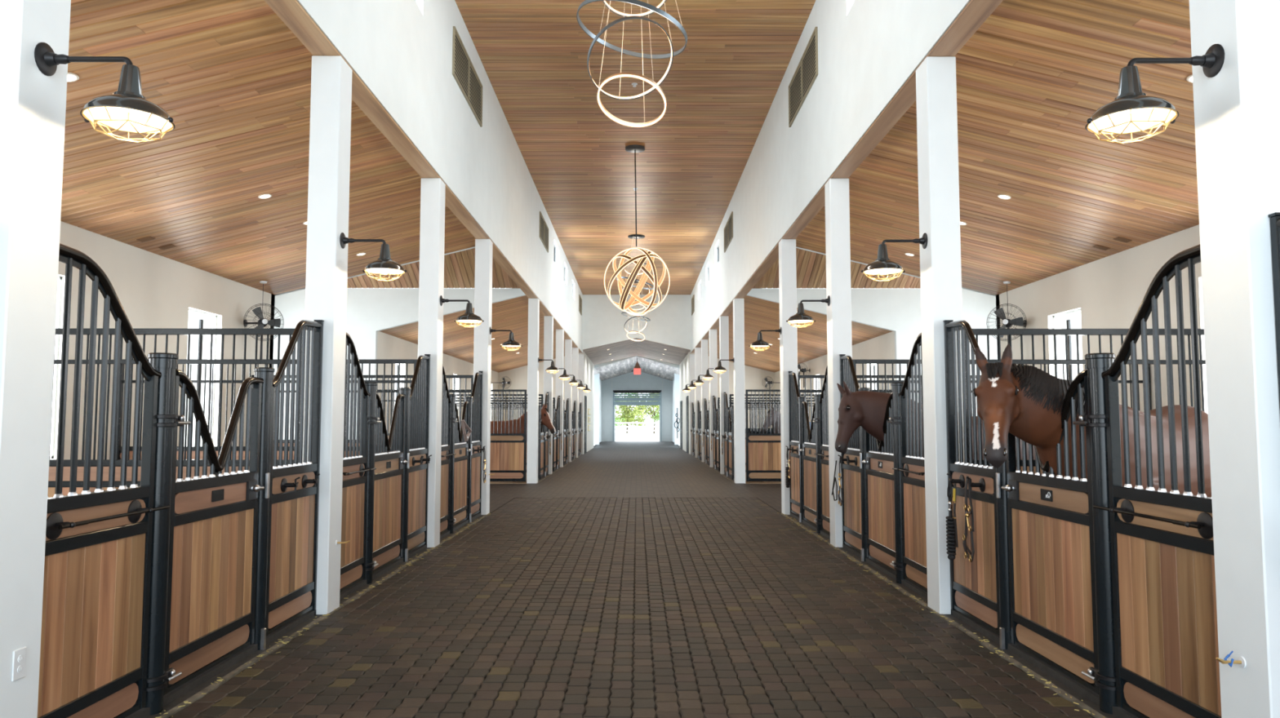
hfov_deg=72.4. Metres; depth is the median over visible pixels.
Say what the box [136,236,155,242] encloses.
ceiling vent
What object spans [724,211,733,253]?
air vent
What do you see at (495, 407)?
wall
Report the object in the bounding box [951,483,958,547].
strap
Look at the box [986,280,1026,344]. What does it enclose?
fan
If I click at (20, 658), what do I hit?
socket
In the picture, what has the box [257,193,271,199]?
recessed light
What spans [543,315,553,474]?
post
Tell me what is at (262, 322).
fan
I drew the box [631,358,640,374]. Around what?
exit light
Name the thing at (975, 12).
beam
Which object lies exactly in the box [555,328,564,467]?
post
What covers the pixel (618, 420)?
leafy tree
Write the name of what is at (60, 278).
window
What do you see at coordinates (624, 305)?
chandelier
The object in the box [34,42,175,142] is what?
lamp
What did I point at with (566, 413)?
stall
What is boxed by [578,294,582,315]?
air vent
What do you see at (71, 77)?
recessed light
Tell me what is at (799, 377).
stall partition
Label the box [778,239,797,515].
post
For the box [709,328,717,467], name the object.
post
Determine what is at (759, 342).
lamp
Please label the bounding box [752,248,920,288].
ceiling
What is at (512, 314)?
ceiling
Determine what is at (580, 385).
lamp
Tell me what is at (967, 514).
halter
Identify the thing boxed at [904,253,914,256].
recessed light
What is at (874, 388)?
window
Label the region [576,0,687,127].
ring chandelier
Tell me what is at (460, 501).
stall
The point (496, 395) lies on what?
stall partition
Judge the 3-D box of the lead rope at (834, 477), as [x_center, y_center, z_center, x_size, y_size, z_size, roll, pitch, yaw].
[2.298,1.434,10.293,0.040,0.477,0.232,0,-4,-3]
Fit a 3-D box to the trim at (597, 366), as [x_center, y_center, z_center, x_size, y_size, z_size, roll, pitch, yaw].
[-0.180,0.265,49.573,8.800,1.740,0.060,0,-4,0]
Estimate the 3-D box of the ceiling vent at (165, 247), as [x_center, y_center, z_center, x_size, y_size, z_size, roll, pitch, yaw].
[-6.160,-1.459,11.411,0.176,0.056,0.120,0,-4,0]
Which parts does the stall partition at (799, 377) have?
frame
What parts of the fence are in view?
rail, rail, rail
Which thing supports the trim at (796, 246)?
attached to the wall at (868, 50)
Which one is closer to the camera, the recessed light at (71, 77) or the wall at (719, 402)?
the recessed light at (71, 77)
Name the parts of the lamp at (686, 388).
lamp shade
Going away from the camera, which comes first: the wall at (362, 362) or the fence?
the wall at (362, 362)
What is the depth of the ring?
7.06 m
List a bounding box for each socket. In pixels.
[17,655,23,662]
[17,666,22,673]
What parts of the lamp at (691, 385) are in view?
lamp shade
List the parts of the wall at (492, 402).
frame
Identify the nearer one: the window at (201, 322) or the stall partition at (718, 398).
the window at (201, 322)
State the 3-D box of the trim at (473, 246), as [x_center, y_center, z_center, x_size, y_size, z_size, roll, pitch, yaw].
[-4.569,-1.589,15.460,3.710,0.956,0.050,0,-4,0]
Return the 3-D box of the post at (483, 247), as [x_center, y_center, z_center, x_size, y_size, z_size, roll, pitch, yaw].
[-2.591,0.278,14.383,0.240,4.505,0.293,0,-4,0]
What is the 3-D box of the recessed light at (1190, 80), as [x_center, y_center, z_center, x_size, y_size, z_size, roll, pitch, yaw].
[4.371,-2.198,6.854,0.150,0.046,0.154,1,-4,-9]
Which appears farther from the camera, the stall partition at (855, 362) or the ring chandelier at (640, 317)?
the ring chandelier at (640, 317)
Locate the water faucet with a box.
[1215,651,1246,668]
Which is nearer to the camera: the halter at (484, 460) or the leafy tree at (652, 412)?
the halter at (484, 460)
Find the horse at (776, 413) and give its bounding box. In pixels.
[760,406,810,433]
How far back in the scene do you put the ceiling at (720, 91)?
15.78 m
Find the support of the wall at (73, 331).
attached to the wall at (153, 291)
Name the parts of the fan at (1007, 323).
blade, blade, motor, blade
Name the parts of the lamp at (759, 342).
lamp shade, arm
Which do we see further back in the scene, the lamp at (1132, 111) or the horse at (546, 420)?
the horse at (546, 420)
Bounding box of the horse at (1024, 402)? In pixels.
[973,343,1211,497]
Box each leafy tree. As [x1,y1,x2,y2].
[614,395,638,430]
[614,395,648,433]
[629,395,659,433]
[653,411,659,426]
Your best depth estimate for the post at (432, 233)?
10.69 m
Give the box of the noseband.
[461,419,471,441]
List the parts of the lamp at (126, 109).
wall plate, arm, lamp shade, glass globe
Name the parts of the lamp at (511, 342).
arm, lamp shade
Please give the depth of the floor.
6.36 m
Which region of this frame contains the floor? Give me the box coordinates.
[169,441,1094,717]
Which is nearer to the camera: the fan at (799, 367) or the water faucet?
the water faucet
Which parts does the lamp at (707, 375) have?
lamp shade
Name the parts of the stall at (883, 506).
rail, panel, hook plate, strike plate, gate post, name plate, door, rail, gate post, bar plate, rail, fixed panel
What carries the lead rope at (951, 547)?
hanging from the stall at (1105, 587)
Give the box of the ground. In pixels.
[614,429,659,441]
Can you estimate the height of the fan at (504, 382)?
0.893 m
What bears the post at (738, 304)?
on the floor
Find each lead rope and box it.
[785,449,790,488]
[831,460,837,501]
[945,480,956,586]
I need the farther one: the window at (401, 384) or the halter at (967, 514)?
the window at (401, 384)
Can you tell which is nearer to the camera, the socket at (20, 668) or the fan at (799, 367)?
the socket at (20, 668)
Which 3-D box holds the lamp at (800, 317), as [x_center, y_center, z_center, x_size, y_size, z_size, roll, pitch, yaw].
[2.075,-0.592,10.825,0.536,0.391,0.336,0,-4,0]
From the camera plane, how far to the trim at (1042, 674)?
5.93 m
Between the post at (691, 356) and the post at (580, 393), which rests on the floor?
the post at (691, 356)
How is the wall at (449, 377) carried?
attached to the wall at (153, 291)
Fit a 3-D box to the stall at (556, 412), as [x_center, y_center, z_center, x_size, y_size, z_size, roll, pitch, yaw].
[-2.600,2.240,26.746,0.196,2.322,3.331,0,-4,0]
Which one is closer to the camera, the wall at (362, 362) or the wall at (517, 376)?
the wall at (362, 362)
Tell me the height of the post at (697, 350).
4.505 m
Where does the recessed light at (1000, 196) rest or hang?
in the ceiling at (1030, 78)
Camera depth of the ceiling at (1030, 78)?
8.97 m
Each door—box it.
[584,395,586,453]
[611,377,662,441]
[680,400,682,449]
[686,395,688,453]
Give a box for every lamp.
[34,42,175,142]
[339,232,406,280]
[440,295,484,327]
[489,326,522,351]
[537,357,559,373]
[558,368,571,380]
[567,374,579,385]
[571,378,586,389]
[577,383,591,392]
[682,383,695,392]
[687,378,702,389]
[693,375,704,385]
[702,368,714,380]
[712,358,734,373]
[749,326,782,351]
[786,295,830,327]
[861,232,927,281]
[1084,44,1224,143]
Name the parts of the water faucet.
plate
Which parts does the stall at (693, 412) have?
gate post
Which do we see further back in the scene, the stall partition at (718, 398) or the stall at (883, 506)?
the stall partition at (718, 398)
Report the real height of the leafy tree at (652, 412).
6.044 m
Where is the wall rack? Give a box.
[674,408,679,438]
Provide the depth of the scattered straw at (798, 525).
6.03 m
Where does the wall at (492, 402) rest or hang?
attached to the wall at (153, 291)
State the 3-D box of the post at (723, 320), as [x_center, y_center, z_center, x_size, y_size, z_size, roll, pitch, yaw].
[2.416,1.025,25.031,0.240,4.505,0.293,0,-4,0]
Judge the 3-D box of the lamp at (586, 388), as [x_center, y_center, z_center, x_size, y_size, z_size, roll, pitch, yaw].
[-2.273,1.169,35.909,0.536,0.391,0.336,0,-4,0]
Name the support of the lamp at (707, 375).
attached to the post at (723, 320)
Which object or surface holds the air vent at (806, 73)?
in the wall at (868, 50)
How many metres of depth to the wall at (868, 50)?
11.58 m
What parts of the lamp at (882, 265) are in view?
lamp shade, arm, wall plate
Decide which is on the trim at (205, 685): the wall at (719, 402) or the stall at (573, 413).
the stall at (573, 413)
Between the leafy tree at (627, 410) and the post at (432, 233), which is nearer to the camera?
the post at (432, 233)
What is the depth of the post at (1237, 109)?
3.45 m
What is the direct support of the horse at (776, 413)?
on the floor
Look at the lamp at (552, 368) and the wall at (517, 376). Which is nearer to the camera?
the lamp at (552, 368)
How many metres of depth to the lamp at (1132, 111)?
3.58 m
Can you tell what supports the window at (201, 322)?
in the wall at (153, 291)
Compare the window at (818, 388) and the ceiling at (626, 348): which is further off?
the ceiling at (626, 348)
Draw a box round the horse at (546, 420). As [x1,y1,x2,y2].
[490,404,555,442]
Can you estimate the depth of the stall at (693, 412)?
38.21 m
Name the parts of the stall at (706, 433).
panel, gate post, door, gate post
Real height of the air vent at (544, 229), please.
0.650 m
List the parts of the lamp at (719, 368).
lamp shade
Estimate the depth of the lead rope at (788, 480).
13.78 m
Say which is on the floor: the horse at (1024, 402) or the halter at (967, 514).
the horse at (1024, 402)
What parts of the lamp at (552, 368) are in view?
lamp shade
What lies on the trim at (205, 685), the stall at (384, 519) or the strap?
the stall at (384, 519)
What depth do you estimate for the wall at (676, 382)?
54.98 m
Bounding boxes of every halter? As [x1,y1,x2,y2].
[482,447,485,483]
[788,449,791,479]
[837,456,843,506]
[962,475,974,562]
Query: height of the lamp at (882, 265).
0.391 m
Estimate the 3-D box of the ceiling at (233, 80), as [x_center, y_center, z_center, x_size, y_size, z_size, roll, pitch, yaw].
[-4.663,-2.375,5.816,3.962,1.178,19.300,0,-4,0]
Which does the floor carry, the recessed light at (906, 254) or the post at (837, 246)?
the post at (837, 246)
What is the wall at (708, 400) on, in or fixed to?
attached to the wall at (1109, 291)
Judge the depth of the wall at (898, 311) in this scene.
21.41 m
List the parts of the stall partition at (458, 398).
frame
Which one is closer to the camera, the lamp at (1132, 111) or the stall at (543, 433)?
the lamp at (1132, 111)
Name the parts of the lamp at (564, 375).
lamp shade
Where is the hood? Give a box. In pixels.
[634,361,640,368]
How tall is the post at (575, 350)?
4.505 m
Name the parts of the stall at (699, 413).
gate post, door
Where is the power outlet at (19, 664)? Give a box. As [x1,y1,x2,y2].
[11,647,26,682]
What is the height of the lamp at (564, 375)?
0.391 m
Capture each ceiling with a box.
[60,0,475,295]
[346,248,519,288]
[380,295,564,372]
[454,0,815,294]
[582,337,690,364]
[594,356,679,381]
[707,288,891,372]
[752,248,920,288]
[795,0,1199,295]
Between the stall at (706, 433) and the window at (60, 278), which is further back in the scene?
the stall at (706, 433)
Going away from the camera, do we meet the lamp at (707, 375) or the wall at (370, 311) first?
the wall at (370, 311)
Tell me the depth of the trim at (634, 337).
38.71 m
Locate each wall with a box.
[47,328,302,497]
[49,220,498,459]
[117,359,417,459]
[249,375,473,446]
[272,288,526,481]
[297,0,601,453]
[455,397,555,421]
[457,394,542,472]
[490,400,564,421]
[490,402,564,421]
[497,353,579,421]
[601,371,672,441]
[671,373,679,444]
[679,0,970,453]
[693,353,774,428]
[708,400,808,430]
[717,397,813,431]
[719,402,780,429]
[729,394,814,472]
[745,288,997,481]
[774,224,1208,422]
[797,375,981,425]
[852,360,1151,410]
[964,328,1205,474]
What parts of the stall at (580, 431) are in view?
gate post, gate post, panel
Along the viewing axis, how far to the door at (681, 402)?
46.86 m
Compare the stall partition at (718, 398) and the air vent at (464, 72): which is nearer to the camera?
the air vent at (464, 72)
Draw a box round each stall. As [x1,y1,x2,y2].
[37,243,324,717]
[339,332,431,600]
[440,364,484,539]
[537,392,551,480]
[552,395,561,471]
[563,398,570,465]
[571,400,577,460]
[577,402,582,457]
[689,402,695,457]
[697,400,702,460]
[702,398,710,465]
[711,395,719,471]
[721,392,734,480]
[786,364,830,539]
[837,333,927,599]
[942,244,1221,717]
[1268,212,1279,405]
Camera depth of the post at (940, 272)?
7.09 m
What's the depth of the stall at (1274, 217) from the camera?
3.36 m
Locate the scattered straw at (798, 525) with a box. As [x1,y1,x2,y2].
[777,512,1104,717]
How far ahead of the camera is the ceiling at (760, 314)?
26.48 m
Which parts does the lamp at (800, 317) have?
lamp shade, arm, wall plate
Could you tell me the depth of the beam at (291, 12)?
8.77 m
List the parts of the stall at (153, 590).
bar plate, fixed panel, rail, bar plate, gate post, door, name plate, rail, gate post, strike plate, hook plate, panel, rail, hook plate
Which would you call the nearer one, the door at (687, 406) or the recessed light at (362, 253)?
the recessed light at (362, 253)
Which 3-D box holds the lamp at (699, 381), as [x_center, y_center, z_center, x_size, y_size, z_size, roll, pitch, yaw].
[2.020,0.662,28.689,0.536,0.391,0.336,0,-4,0]
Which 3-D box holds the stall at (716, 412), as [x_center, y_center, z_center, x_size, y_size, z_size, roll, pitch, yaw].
[2.380,2.241,26.761,0.196,2.322,3.331,0,-4,-1]
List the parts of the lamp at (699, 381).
lamp shade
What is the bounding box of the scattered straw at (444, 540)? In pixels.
[155,513,488,717]
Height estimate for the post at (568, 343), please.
4.505 m
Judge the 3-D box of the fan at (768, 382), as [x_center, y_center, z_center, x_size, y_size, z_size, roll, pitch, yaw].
[5.766,1.203,38.046,0.885,0.893,0.423,0,-4,0]
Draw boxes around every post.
[0,0,71,717]
[302,55,351,614]
[417,177,445,547]
[473,239,493,515]
[526,298,539,484]
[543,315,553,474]
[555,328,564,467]
[564,339,572,462]
[572,347,578,457]
[577,354,583,454]
[689,354,694,454]
[694,347,701,457]
[701,339,708,462]
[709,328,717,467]
[719,315,728,474]
[733,298,745,484]
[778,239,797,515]
[824,177,852,547]
[915,56,964,614]
[1189,0,1279,717]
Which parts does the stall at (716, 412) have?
panel, gate post, door, rail, gate post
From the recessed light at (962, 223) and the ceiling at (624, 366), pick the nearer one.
the recessed light at (962, 223)
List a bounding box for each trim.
[146,454,582,717]
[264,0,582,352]
[275,246,475,296]
[582,337,690,350]
[594,355,679,368]
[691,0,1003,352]
[691,454,1117,717]
[795,246,995,296]
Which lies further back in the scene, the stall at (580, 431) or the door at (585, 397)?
the door at (585, 397)
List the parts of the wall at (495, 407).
frame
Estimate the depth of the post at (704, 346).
32.19 m
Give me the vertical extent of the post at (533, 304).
4.505 m
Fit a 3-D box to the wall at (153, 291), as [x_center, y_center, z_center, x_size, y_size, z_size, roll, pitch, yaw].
[-8.208,0.344,18.145,3.550,4.900,44.300,0,-4,0]
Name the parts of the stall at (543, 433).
fixed panel, gate post, door, gate post, rail, panel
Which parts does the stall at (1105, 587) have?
hook plate, rail, panel, hook plate, strike plate, gate post, name plate, door, rail, gate post, bar plate, rail, fixed panel, bar plate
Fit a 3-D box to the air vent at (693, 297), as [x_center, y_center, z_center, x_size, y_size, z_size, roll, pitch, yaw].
[2.244,-2.284,37.108,0.030,0.700,1.500,0,-4,0]
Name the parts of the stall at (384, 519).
fixed panel, rail, bar plate, gate post, name plate, door, rail, gate post, strike plate, hook plate, panel, rail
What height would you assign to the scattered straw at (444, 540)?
0.004 m
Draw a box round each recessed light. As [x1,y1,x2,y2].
[66,71,79,82]
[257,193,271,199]
[355,252,365,256]
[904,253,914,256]
[960,221,967,225]
[997,194,1011,199]
[1186,74,1192,83]
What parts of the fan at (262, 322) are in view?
blade, blade, motor, blade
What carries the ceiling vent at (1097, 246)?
in the ceiling at (1030, 78)
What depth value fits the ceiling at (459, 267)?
21.02 m
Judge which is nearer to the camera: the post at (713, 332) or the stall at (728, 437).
the stall at (728, 437)
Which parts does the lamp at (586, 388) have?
lamp shade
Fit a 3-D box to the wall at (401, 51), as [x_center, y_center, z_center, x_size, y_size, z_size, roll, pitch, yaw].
[-3.500,0.078,30.058,2.040,7.100,68.000,0,-4,0]
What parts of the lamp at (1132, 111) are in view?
glass globe, lamp shade, arm, wall plate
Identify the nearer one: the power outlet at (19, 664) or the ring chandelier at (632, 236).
the power outlet at (19, 664)
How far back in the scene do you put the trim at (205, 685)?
5.93 m
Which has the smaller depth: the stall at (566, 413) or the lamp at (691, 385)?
the stall at (566, 413)
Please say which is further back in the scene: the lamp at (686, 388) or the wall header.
the wall header
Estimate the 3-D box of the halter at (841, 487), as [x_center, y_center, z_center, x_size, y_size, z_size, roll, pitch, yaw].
[2.330,1.419,10.184,0.053,0.568,0.173,-1,-4,10]
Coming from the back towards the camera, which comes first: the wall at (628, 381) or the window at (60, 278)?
the wall at (628, 381)
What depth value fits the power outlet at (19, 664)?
3.43 m
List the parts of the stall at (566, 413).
gate post, rail, gate post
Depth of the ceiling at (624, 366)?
55.27 m
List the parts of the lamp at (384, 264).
wall plate, arm, lamp shade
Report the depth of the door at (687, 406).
40.49 m
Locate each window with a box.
[49,275,62,458]
[188,308,217,439]
[396,364,402,395]
[817,374,819,394]
[871,364,875,390]
[1053,309,1080,380]
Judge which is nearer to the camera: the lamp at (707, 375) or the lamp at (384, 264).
the lamp at (384, 264)
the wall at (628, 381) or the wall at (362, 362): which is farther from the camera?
the wall at (628, 381)
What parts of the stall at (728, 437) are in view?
panel, rail, gate post, rail, door, gate post, fixed panel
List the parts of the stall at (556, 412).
gate post, door, rail, gate post, rail, panel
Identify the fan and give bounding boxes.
[243,280,284,359]
[490,376,511,397]
[762,376,780,390]
[797,362,809,387]
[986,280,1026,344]
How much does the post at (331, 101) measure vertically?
4.505 m
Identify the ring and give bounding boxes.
[335,540,349,546]
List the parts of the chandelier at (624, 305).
rod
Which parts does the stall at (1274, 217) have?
rail, panel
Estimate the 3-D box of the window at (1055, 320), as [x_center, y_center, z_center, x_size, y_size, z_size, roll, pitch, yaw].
[6.368,0.312,12.906,0.070,2.030,1.000,0,-4,0]
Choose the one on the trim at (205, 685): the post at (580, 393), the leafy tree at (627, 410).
the post at (580, 393)
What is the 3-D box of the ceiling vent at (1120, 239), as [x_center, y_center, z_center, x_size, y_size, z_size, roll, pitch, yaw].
[6.039,-1.491,10.950,0.176,0.056,0.120,0,-4,0]
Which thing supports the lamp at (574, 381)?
attached to the post at (559, 332)
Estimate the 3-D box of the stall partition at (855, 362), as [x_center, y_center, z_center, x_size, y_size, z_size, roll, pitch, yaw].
[4.440,1.115,10.712,3.670,2.220,0.050,0,-4,0]
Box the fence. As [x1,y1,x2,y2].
[614,421,659,435]
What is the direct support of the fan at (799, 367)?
attached to the wall at (1109, 291)
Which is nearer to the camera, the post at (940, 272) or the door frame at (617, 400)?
the post at (940, 272)
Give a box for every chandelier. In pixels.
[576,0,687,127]
[604,144,670,314]
[616,234,653,315]
[621,280,650,341]
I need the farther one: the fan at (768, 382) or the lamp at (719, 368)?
the fan at (768, 382)
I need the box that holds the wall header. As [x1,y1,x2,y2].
[582,294,690,348]
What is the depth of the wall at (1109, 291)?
12.00 m
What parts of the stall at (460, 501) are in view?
fixed panel, rail, gate post, door, rail, gate post, strike plate, panel, rail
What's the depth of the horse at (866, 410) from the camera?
8.79 m
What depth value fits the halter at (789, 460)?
13.63 m
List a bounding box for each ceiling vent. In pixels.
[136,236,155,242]
[158,244,176,249]
[1092,244,1110,250]
[1113,236,1132,243]
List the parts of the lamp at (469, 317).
wall plate, arm, lamp shade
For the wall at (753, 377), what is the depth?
40.24 m
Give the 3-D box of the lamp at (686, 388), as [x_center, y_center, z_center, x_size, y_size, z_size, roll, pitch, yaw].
[1.997,1.170,35.922,0.536,0.391,0.336,0,-4,0]
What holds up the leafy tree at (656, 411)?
on the ground
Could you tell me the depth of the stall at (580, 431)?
38.17 m
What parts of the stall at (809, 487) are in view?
panel, rail, gate post, rail, door, gate post, rail, fixed panel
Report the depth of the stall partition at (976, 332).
7.14 m
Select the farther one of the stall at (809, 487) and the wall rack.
the wall rack
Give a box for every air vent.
[452,26,482,126]
[539,211,548,253]
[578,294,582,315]
[691,294,694,315]
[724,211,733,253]
[788,26,817,127]
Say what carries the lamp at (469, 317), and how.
attached to the post at (432, 233)
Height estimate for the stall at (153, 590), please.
2.322 m
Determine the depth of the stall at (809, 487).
12.57 m
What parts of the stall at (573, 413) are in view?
gate post, door, gate post, panel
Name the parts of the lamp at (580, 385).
lamp shade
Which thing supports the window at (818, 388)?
in the wall at (1109, 291)
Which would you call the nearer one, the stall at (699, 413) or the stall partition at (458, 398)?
the stall partition at (458, 398)
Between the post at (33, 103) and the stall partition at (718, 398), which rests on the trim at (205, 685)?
the post at (33, 103)
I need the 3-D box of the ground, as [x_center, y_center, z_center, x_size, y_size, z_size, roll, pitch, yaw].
[-0.374,9.488,111.759,160.000,0.170,95.700,0,-4,0]
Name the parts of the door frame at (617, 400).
panel, panel, panel, panel, panel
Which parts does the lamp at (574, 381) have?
lamp shade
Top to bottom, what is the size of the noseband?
0.312 m
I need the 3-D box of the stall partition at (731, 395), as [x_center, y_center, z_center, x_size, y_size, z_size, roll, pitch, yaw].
[4.396,2.116,24.960,3.670,2.220,0.050,0,-4,0]
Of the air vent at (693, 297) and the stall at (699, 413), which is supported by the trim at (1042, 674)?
the stall at (699, 413)
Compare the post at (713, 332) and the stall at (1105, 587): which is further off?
the post at (713, 332)
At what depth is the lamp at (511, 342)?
14.39 m
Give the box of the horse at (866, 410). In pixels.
[835,381,1035,459]

